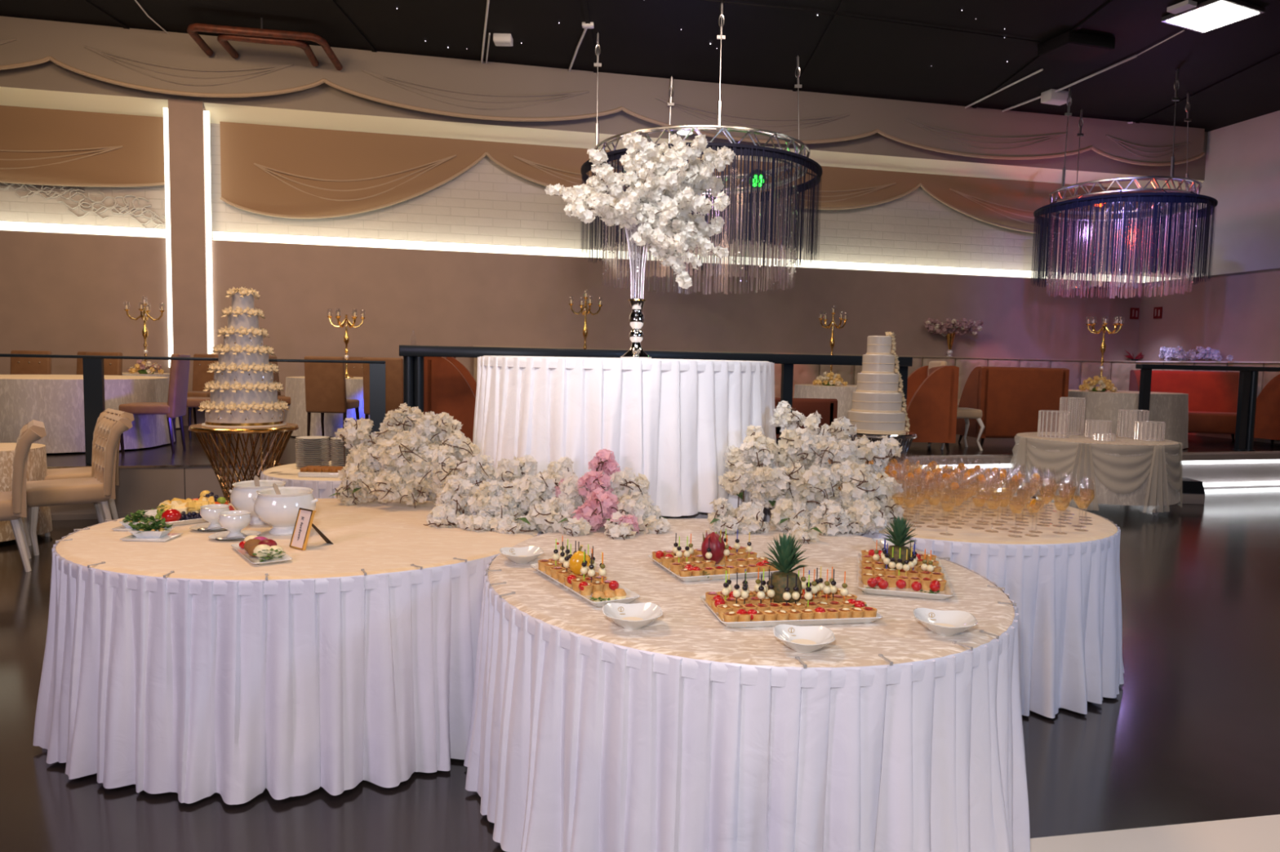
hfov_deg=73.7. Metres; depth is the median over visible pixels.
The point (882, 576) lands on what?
tart
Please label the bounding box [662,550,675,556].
tart
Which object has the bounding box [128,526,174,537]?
dish
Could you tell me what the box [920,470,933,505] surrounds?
wine glass
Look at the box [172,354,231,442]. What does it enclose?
dining chair
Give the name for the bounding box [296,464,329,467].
dessert plate
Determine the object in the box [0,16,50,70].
swag
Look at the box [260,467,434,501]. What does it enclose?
table skirt
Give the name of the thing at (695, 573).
tart
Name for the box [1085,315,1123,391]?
candelabra
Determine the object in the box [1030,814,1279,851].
carpet runner
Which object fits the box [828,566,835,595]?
skewer
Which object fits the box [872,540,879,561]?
skewer
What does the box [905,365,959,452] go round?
sofa
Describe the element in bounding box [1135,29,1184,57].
conduit
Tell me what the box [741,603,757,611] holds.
tart
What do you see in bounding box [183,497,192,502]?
pineapple chunk
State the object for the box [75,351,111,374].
dining chair
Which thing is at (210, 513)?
bowl
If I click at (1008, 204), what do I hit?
swag
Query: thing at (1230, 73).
ceiling
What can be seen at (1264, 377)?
ledge
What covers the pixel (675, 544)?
skewer
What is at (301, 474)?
tray
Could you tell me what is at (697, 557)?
tart
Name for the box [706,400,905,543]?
flower arrangement
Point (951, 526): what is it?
tablecloth
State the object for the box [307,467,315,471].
pastry square
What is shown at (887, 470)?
wine glass
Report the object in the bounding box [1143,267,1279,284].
trim
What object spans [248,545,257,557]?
scoop
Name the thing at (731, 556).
tart
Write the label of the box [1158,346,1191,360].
clump
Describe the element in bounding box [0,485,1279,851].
floor
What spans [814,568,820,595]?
skewer
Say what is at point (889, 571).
tart
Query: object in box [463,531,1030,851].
table skirt
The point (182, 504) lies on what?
cheese wedge
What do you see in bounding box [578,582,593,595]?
tart
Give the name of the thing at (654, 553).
tart
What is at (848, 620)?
platter
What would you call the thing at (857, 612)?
tart
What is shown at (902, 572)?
tart
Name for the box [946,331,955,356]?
flower vase
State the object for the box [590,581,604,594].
tart
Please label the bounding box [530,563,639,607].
platter
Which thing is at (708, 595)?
tart
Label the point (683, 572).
tart
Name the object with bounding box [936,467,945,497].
wine glass
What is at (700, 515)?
table skirt
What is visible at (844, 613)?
tart
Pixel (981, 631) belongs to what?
clip
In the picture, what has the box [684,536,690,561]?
skewer
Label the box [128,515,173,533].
salad
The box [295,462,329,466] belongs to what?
dessert plate
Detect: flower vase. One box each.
[620,222,651,358]
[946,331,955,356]
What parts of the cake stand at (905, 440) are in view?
plate, rod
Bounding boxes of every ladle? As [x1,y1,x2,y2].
[253,475,259,486]
[272,483,280,494]
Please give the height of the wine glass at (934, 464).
0.208 m
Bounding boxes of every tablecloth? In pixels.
[0,374,174,453]
[0,443,52,542]
[55,497,538,580]
[122,372,179,428]
[262,460,341,480]
[284,376,389,436]
[482,355,768,362]
[487,518,1014,667]
[793,384,857,420]
[795,483,1117,544]
[1067,389,1188,448]
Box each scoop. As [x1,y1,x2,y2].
[243,535,257,541]
[244,538,261,551]
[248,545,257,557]
[253,536,266,540]
[257,538,276,546]
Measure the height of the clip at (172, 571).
0.011 m
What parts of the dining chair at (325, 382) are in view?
leg, leg, backrest, leg, seat, leg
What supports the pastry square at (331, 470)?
on the tray
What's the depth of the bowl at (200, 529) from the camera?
3.61 m
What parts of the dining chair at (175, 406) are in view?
leg, seat, leg, backrest, leg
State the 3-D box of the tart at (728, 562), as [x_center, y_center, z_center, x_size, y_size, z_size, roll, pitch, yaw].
[0.327,0.501,3.093,0.049,0.038,0.049,2,4,16]
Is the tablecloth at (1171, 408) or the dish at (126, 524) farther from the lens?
the tablecloth at (1171, 408)
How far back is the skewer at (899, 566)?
2.96 m
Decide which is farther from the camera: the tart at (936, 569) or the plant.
the plant
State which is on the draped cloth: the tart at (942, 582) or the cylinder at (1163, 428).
the cylinder at (1163, 428)
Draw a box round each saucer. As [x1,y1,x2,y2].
[111,524,165,531]
[119,533,182,542]
[189,522,226,531]
[208,530,261,540]
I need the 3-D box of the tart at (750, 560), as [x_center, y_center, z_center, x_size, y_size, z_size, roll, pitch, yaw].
[0.409,0.501,3.121,0.049,0.038,0.049,1,4,2]
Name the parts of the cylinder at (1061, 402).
plate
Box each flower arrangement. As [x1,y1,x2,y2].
[329,402,479,508]
[423,448,671,540]
[544,132,735,298]
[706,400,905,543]
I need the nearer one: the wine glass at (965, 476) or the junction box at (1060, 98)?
the wine glass at (965, 476)
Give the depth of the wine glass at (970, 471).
4.89 m
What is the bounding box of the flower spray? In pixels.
[923,317,983,336]
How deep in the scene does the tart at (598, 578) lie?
2.80 m
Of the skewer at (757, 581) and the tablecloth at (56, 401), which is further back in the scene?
the tablecloth at (56, 401)
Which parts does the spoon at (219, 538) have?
handle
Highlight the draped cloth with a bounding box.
[1008,431,1182,513]
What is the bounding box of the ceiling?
[0,0,1279,132]
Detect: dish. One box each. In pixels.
[119,518,158,527]
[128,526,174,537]
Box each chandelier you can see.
[579,0,822,294]
[1031,69,1217,298]
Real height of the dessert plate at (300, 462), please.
0.016 m
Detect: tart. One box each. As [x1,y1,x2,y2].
[537,559,551,571]
[544,563,557,574]
[547,558,559,563]
[550,566,564,578]
[554,562,563,566]
[556,569,570,582]
[563,574,577,586]
[570,577,585,591]
[575,573,588,578]
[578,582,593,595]
[582,577,595,582]
[586,572,599,577]
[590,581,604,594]
[592,575,606,581]
[600,580,614,592]
[652,551,664,562]
[660,556,673,568]
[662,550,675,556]
[670,562,683,574]
[671,555,684,563]
[678,568,692,577]
[680,561,693,568]
[681,555,694,562]
[691,560,704,568]
[691,568,703,580]
[693,548,702,555]
[693,555,705,561]
[702,560,715,567]
[702,567,715,579]
[705,591,720,605]
[710,598,725,612]
[713,566,726,578]
[716,555,725,564]
[716,591,728,598]
[716,604,733,618]
[722,611,739,622]
[724,559,737,566]
[724,565,737,573]
[724,597,738,604]
[726,553,737,559]
[728,546,736,553]
[729,604,745,612]
[733,552,746,559]
[734,558,747,565]
[734,564,748,573]
[735,596,751,604]
[735,611,751,622]
[737,546,746,552]
[740,591,755,597]
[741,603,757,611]
[745,551,757,558]
[745,557,758,564]
[746,564,759,573]
[747,596,763,604]
[751,610,765,621]
[752,591,767,596]
[753,603,769,611]
[755,557,768,562]
[755,564,768,572]
[760,609,777,621]
[761,596,773,604]
[766,602,782,610]
[768,563,778,571]
[773,609,790,620]
[777,602,794,610]
[786,608,802,620]
[791,602,806,609]
[798,595,807,603]
[799,608,815,619]
[803,601,819,608]
[808,595,821,602]
[811,608,827,619]
[813,590,823,595]
[814,601,830,608]
[817,595,832,602]
[824,608,839,623]
[826,600,843,608]
[830,594,845,601]
[835,588,841,595]
[835,607,853,618]
[839,600,854,608]
[841,594,857,600]
[848,607,864,617]
[860,573,875,585]
[860,606,877,622]
[861,550,869,555]
[861,555,872,561]
[861,560,874,567]
[861,566,875,573]
[871,555,883,562]
[872,561,885,568]
[872,568,886,574]
[873,573,887,580]
[884,568,897,575]
[884,574,898,587]
[895,569,909,576]
[896,575,911,588]
[906,570,920,577]
[907,577,922,588]
[909,564,919,571]
[915,559,927,564]
[916,564,928,571]
[918,571,933,578]
[920,577,934,590]
[923,554,936,560]
[926,560,938,566]
[929,572,944,579]
[931,565,941,572]
[931,578,946,591]
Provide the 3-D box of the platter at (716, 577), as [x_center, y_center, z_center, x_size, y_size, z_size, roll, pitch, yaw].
[0.273,0.510,3.124,0.407,0.024,0.348,0,5,-19]
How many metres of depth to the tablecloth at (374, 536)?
3.32 m
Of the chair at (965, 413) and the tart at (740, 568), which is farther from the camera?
the chair at (965, 413)
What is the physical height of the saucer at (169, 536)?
0.010 m
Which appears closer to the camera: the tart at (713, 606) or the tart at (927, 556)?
the tart at (713, 606)
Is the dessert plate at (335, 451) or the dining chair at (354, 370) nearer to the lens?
the dessert plate at (335, 451)
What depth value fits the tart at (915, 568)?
3.05 m
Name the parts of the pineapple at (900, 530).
crown, crown, crown, crown, crown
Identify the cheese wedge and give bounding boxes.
[170,500,183,506]
[171,506,187,514]
[173,502,187,508]
[187,510,199,513]
[202,497,210,504]
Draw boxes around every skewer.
[552,538,559,565]
[559,535,565,556]
[559,542,564,567]
[563,545,569,571]
[564,538,569,559]
[568,543,572,569]
[580,551,587,580]
[581,549,588,577]
[587,553,595,582]
[588,548,595,570]
[589,546,595,566]
[598,551,604,573]
[599,552,606,582]
[672,533,678,555]
[675,536,682,562]
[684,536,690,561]
[688,533,693,558]
[705,537,711,560]
[721,570,729,599]
[723,528,728,546]
[723,535,729,559]
[726,568,732,597]
[733,529,740,552]
[733,572,740,604]
[740,573,748,604]
[741,568,748,590]
[741,571,749,594]
[746,532,752,557]
[754,567,760,591]
[756,573,764,603]
[761,568,767,593]
[765,568,769,593]
[767,572,775,603]
[782,574,791,605]
[791,574,799,604]
[800,567,807,595]
[804,570,812,594]
[804,574,812,606]
[810,568,817,599]
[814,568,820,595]
[817,566,824,595]
[822,568,831,599]
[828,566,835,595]
[830,568,837,599]
[840,571,848,600]
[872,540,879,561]
[880,539,886,556]
[881,540,886,560]
[883,543,890,568]
[888,546,895,568]
[895,547,902,575]
[902,549,910,576]
[907,546,914,571]
[911,542,917,560]
[911,544,917,570]
[920,549,927,571]
[926,550,933,573]
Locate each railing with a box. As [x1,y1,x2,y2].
[0,353,385,465]
[399,345,912,461]
[473,345,1137,407]
[1135,364,1279,450]
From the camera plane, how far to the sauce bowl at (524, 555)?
3.19 m
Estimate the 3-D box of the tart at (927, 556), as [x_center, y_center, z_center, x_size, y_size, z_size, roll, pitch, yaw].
[1.099,0.506,3.237,0.049,0.038,0.049,4,5,34]
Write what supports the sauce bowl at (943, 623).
on the tablecloth at (686, 628)
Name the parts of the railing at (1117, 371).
panel, panel, panel, panel, panel, panel, panel, panel, panel, panel, panel, panel, panel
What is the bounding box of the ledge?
[1135,360,1279,398]
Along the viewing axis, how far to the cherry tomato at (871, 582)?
2.83 m
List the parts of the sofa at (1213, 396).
wing panel, backrest, seat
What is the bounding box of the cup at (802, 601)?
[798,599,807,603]
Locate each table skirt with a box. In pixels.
[32,517,541,804]
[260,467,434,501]
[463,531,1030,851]
[472,356,777,516]
[524,511,737,533]
[763,503,1124,718]
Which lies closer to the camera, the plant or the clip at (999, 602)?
the clip at (999, 602)
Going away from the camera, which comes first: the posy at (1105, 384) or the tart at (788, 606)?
the tart at (788, 606)
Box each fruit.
[200,490,209,496]
[701,530,725,564]
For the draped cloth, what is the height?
0.698 m
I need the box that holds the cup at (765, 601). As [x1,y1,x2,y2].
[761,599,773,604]
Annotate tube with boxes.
[163,107,173,367]
[203,111,213,354]
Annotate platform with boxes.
[46,426,1279,520]
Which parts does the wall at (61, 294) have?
panel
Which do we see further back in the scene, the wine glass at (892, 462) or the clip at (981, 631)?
the wine glass at (892, 462)
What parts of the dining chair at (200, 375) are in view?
leg, seat, backrest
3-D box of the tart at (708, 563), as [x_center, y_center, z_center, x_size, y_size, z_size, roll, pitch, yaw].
[0.248,0.501,3.066,0.049,0.038,0.049,-3,6,-42]
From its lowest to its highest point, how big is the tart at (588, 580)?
0.036 m
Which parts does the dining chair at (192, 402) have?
leg, leg, seat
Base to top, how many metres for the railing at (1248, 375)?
1.130 m
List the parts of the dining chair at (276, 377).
backrest, seat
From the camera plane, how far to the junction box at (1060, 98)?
13.25 m
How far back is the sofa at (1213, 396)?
13.11 m
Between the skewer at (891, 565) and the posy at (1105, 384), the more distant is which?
the posy at (1105, 384)
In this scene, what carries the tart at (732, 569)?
on the platter at (716, 577)
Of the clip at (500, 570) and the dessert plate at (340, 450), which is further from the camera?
the dessert plate at (340, 450)
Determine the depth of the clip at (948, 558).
3.36 m
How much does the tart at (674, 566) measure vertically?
0.036 m
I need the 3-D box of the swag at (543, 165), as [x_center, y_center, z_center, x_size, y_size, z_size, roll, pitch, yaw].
[-0.647,-3.926,13.219,3.443,0.716,0.095,0,4,-12]
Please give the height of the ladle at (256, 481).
0.118 m
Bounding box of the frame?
[288,507,333,551]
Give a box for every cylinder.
[1037,410,1070,438]
[1057,397,1085,435]
[1084,419,1112,438]
[1093,432,1115,441]
[1116,408,1150,438]
[1133,421,1165,441]
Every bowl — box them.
[197,528,208,530]
[199,504,229,528]
[215,537,226,539]
[217,510,251,537]
[499,546,543,564]
[602,602,662,629]
[773,624,835,653]
[871,537,916,548]
[912,608,977,635]
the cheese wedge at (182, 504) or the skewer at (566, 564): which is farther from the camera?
the cheese wedge at (182, 504)
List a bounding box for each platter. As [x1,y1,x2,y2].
[143,509,235,526]
[231,543,292,564]
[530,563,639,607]
[648,551,779,582]
[700,593,882,627]
[857,552,953,599]
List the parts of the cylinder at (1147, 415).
plate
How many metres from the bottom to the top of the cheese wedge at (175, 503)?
0.039 m
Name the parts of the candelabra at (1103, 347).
arm, arm, stem, arm, arm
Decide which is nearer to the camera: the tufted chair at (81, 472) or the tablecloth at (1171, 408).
the tufted chair at (81, 472)
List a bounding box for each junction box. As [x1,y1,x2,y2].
[493,33,513,46]
[582,22,594,28]
[1040,88,1070,106]
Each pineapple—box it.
[764,532,809,603]
[881,515,916,569]
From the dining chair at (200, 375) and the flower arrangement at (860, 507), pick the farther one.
the dining chair at (200, 375)
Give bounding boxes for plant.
[1124,350,1144,360]
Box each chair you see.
[0,419,46,572]
[9,350,51,374]
[22,413,133,555]
[44,408,133,537]
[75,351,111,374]
[86,351,122,375]
[118,353,190,453]
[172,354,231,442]
[175,354,217,429]
[262,355,290,435]
[303,355,359,435]
[342,356,363,377]
[362,357,403,431]
[927,360,984,450]
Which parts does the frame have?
frame, easel leg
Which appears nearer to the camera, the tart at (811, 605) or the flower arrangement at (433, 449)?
the tart at (811, 605)
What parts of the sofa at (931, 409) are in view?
wing panel, backrest, leg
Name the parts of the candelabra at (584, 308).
arm, stem, arm, arm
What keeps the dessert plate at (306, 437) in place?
on the dessert plate at (301, 440)
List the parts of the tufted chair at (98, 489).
leg, leg, seat, leg, leg, backrest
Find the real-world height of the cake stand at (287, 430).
0.951 m
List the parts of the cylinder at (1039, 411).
plate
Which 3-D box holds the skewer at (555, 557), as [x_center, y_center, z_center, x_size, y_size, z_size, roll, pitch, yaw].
[-0.293,0.440,2.970,0.024,0.096,0.023,0,5,-19]
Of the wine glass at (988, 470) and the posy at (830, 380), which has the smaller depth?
the wine glass at (988, 470)
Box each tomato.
[161,509,181,522]
[239,541,245,548]
[566,574,577,584]
[578,581,587,591]
[608,580,618,590]
[655,551,664,559]
[665,553,673,558]
[684,566,693,574]
[692,566,700,570]
[713,595,723,599]
[714,597,724,607]
[728,591,736,598]
[736,608,746,614]
[746,608,757,620]
[755,561,764,566]
[814,607,825,612]
[847,599,856,604]
[853,600,865,608]
[866,577,877,587]
[867,549,875,555]
[874,576,883,586]
[877,579,888,589]
[895,579,906,589]
[911,581,922,591]
[928,582,940,591]
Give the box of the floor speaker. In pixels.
[1182,477,1204,504]
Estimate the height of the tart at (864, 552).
0.038 m
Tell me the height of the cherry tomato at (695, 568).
0.032 m
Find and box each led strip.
[0,221,165,237]
[213,231,1169,283]
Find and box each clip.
[55,538,72,542]
[87,561,105,568]
[163,570,174,577]
[410,564,422,569]
[453,557,466,562]
[485,568,502,573]
[489,581,506,586]
[499,591,515,598]
[795,656,806,668]
[878,653,893,666]
[936,557,950,559]
[951,640,973,650]
[979,629,999,639]
[986,584,1004,591]
[997,601,1016,606]
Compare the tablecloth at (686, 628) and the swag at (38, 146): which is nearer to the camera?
the tablecloth at (686, 628)
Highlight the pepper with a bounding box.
[568,546,590,574]
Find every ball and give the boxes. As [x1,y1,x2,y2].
[253,544,270,557]
[267,545,283,557]
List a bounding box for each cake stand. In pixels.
[188,422,298,503]
[848,431,917,483]
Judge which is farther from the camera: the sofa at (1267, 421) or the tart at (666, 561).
the sofa at (1267, 421)
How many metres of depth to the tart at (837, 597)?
2.63 m
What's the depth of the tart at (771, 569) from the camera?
3.03 m
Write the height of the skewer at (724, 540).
0.096 m
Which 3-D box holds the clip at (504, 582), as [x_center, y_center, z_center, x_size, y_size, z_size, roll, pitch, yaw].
[-0.475,0.528,2.852,0.056,0.011,0.010,-1,5,-28]
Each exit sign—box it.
[1129,307,1139,319]
[1153,306,1162,319]
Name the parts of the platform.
baseboard, edge trim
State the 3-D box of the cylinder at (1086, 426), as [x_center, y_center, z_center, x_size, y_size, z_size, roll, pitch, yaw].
[5.176,0.033,9.641,0.275,0.194,0.274,-1,5,-26]
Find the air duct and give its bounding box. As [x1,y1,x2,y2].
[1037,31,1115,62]
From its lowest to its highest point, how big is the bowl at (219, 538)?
0.010 m
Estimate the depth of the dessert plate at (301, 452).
5.65 m
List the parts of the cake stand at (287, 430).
rod, rod, rod, rod, rod, rod, rod, rod, rod, rod, rod, rod, rod, rod, rod, rod, rod, rod, rod, rod, rod, rod, rod, rod, plate, rod, rod, rod, rod, rod, rod, rod, rod, rod, rod, rod, rod, rod, rod, rod, rod, rod, rod, rod, rod, rod, rod, rod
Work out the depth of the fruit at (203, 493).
4.06 m
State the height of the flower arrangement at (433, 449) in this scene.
0.522 m
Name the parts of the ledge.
panel, panel, panel, panel, panel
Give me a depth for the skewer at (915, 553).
3.08 m
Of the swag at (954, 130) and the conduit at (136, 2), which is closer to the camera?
the conduit at (136, 2)
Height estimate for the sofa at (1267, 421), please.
1.063 m
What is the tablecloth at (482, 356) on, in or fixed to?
on the buffet table
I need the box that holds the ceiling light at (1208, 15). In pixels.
[1160,0,1265,33]
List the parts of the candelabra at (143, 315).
arm, arm, stem, arm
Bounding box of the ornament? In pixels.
[0,182,165,228]
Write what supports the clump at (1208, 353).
on the ledge
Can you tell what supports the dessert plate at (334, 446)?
on the dessert plate at (340, 450)
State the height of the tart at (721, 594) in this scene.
0.036 m
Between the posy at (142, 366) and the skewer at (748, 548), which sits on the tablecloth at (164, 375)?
the posy at (142, 366)
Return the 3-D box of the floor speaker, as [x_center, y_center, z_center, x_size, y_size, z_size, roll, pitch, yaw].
[6.324,0.642,9.969,0.390,0.500,0.320,2,4,6]
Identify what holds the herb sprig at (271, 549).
on the platter at (256, 561)
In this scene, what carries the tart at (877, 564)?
on the platter at (947, 593)
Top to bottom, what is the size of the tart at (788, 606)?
0.036 m
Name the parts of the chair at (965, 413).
backrest, leg, seat, leg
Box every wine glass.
[884,465,893,476]
[890,458,897,465]
[890,470,901,479]
[894,462,904,479]
[901,455,912,468]
[904,468,917,502]
[911,462,924,475]
[913,463,925,495]
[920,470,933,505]
[926,468,936,502]
[927,462,936,481]
[931,454,939,466]
[931,464,942,497]
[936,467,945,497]
[940,468,953,502]
[946,465,959,501]
[948,474,962,507]
[951,463,963,483]
[955,463,968,492]
[956,462,968,489]
[959,469,972,503]
[964,471,973,501]
[965,462,977,498]
[973,459,983,489]
[975,468,988,499]
[976,475,989,506]
[982,463,994,496]
[988,464,1000,495]
[996,466,1009,502]
[998,464,1009,497]
[1011,475,1022,506]
[1012,468,1025,502]
[1025,492,1041,534]
[1028,467,1041,502]
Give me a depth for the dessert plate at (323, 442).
5.67 m
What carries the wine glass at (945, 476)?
on the tablecloth at (951, 526)
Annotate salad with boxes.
[122,509,157,526]
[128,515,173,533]
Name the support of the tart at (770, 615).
on the platter at (848, 620)
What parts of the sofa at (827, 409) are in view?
wing panel, wing panel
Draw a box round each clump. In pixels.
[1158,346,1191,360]
[1183,346,1233,361]
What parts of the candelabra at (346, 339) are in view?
arm, arm, stem, arm, arm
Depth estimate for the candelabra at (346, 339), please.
11.18 m
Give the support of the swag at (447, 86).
hanging from the ceiling
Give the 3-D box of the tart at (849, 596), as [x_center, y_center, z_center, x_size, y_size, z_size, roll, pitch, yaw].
[0.649,0.541,2.647,0.049,0.038,0.049,3,5,24]
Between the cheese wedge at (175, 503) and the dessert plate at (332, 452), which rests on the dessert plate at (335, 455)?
the dessert plate at (332, 452)
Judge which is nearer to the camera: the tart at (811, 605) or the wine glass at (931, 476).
the tart at (811, 605)
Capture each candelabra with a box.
[123,296,164,361]
[326,308,365,377]
[568,289,603,349]
[818,308,847,373]
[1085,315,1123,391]
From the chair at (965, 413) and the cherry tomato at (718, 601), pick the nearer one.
the cherry tomato at (718, 601)
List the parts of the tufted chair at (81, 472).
seat, leg, backrest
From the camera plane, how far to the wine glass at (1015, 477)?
4.71 m
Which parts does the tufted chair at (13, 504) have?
seat, leg, leg, backrest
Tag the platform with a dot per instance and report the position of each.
(148, 477)
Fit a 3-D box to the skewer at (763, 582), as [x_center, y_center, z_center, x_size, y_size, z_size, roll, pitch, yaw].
[0.376,0.482,2.602,0.023,0.096,0.024,-1,5,-21]
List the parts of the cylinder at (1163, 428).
plate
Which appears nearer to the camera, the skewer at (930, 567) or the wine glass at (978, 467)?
the skewer at (930, 567)
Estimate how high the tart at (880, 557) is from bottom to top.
0.036 m
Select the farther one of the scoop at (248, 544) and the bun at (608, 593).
the scoop at (248, 544)
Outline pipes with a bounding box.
[186,17,342,71]
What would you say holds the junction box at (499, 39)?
attached to the ceiling
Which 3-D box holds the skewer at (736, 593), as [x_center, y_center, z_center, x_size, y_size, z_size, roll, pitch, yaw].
[0.289,0.483,2.544,0.023,0.096,0.024,-1,5,-29]
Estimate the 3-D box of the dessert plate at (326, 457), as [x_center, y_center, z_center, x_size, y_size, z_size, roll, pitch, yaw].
[-2.182,0.218,5.697,0.214,0.016,0.214,1,4,0]
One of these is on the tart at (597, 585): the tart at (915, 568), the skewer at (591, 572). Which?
the skewer at (591, 572)
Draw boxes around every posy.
[127,359,164,374]
[812,371,847,386]
[1079,375,1117,391]
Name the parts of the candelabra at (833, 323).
arm, stem, arm, arm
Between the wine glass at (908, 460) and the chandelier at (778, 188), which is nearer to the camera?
the wine glass at (908, 460)
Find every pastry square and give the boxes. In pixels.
[300,467,308,471]
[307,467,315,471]
[314,467,322,472]
[321,467,329,472]
[328,467,337,472]
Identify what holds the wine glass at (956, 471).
on the tablecloth at (951, 526)
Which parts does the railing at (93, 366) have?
post, rail, post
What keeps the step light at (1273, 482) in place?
attached to the platform
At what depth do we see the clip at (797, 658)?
2.15 m
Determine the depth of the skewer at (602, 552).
2.78 m
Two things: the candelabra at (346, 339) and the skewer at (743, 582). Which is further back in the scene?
the candelabra at (346, 339)
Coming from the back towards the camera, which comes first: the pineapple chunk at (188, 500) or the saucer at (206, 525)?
the pineapple chunk at (188, 500)
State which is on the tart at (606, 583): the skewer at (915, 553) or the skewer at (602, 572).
the skewer at (602, 572)
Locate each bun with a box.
[591,591,604,602]
[604,590,615,600]
[613,588,626,599]
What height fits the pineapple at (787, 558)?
0.225 m
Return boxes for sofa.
[423,356,476,442]
[774,397,837,445]
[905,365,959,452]
[955,366,1069,447]
[1128,369,1239,440]
[1253,374,1279,444]
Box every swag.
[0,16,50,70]
[0,105,164,186]
[48,20,324,97]
[219,121,486,218]
[324,47,622,121]
[486,141,700,195]
[622,74,878,144]
[715,160,920,209]
[876,98,1093,159]
[920,173,1150,235]
[1091,118,1204,165]
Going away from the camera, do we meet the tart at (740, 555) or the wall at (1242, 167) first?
the tart at (740, 555)
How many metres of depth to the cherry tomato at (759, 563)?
3.02 m
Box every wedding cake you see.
[197,286,288,428]
[847,331,910,434]
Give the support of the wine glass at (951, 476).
on the tablecloth at (951, 526)
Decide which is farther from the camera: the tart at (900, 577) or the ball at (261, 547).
the ball at (261, 547)
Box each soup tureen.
[229,480,285,524]
[252,486,318,535]
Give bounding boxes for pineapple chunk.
[158,503,171,511]
[170,497,185,502]
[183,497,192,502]
[184,501,196,508]
[187,503,201,511]
[194,500,208,506]
[208,496,215,504]
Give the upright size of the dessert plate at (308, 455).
0.016 m
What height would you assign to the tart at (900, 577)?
0.036 m
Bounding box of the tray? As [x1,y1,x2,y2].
[297,471,338,477]
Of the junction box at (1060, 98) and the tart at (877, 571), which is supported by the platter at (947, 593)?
the tart at (877, 571)
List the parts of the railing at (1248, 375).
post, rail, post, post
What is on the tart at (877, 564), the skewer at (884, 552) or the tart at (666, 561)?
the skewer at (884, 552)
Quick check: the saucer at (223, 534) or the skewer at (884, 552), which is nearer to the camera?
the skewer at (884, 552)
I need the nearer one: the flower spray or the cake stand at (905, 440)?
the cake stand at (905, 440)
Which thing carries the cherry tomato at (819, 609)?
on the platter at (848, 620)
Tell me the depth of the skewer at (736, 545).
3.25 m
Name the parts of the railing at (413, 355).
post, post, rail, post, post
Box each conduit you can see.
[134,0,168,33]
[480,0,489,63]
[484,32,490,63]
[568,23,588,71]
[964,68,1043,108]
[1002,54,1137,111]
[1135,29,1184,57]
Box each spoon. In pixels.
[197,526,222,530]
[215,536,247,539]
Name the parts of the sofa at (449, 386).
backrest, wing panel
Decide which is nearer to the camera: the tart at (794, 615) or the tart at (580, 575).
the tart at (794, 615)
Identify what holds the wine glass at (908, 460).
on the tablecloth at (951, 526)
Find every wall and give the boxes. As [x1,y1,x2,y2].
[0,60,1207,422]
[1137,268,1279,444]
[1186,110,1279,277]
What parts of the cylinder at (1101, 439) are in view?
plate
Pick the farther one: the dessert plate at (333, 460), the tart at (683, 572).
the dessert plate at (333, 460)
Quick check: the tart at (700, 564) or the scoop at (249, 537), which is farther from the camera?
the scoop at (249, 537)
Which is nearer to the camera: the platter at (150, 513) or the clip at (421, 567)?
the clip at (421, 567)
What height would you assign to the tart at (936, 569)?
0.038 m
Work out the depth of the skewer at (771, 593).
2.57 m
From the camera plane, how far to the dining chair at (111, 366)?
10.76 m
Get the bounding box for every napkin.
[267,467,293,473]
[275,469,300,475]
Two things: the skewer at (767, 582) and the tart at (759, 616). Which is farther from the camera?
the skewer at (767, 582)
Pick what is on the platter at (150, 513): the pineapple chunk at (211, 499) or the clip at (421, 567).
the pineapple chunk at (211, 499)
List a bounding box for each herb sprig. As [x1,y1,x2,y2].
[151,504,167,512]
[252,548,285,562]
[589,596,610,601]
[920,590,939,594]
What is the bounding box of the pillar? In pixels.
[168,98,208,426]
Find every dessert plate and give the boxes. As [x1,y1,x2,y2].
[295,435,329,440]
[295,438,328,442]
[295,440,329,444]
[295,442,328,446]
[295,444,329,448]
[295,446,328,450]
[295,448,329,453]
[295,450,328,454]
[295,452,329,457]
[295,454,329,458]
[295,458,329,462]
[295,460,329,465]
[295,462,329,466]
[296,456,329,461]
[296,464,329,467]
[329,439,345,443]
[329,443,345,447]
[329,451,350,455]
[330,436,341,440]
[330,441,346,445]
[330,445,348,449]
[330,447,351,451]
[330,449,350,453]
[330,453,347,457]
[330,455,346,459]
[330,457,346,461]
[330,459,347,463]
[330,462,344,465]
[330,463,344,466]
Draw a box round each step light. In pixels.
[901,459,1279,469]
[970,480,1279,492]
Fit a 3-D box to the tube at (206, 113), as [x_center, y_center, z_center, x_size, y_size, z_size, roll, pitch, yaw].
[-6.051,-2.595,11.982,0.065,3.560,0.040,0,4,-12]
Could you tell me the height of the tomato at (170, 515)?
0.064 m
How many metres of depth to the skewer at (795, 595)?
2.54 m
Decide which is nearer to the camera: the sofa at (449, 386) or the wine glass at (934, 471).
the wine glass at (934, 471)
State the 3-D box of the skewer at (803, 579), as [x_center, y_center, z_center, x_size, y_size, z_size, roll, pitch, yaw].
[0.508,0.480,2.657,0.023,0.096,0.024,4,5,29]

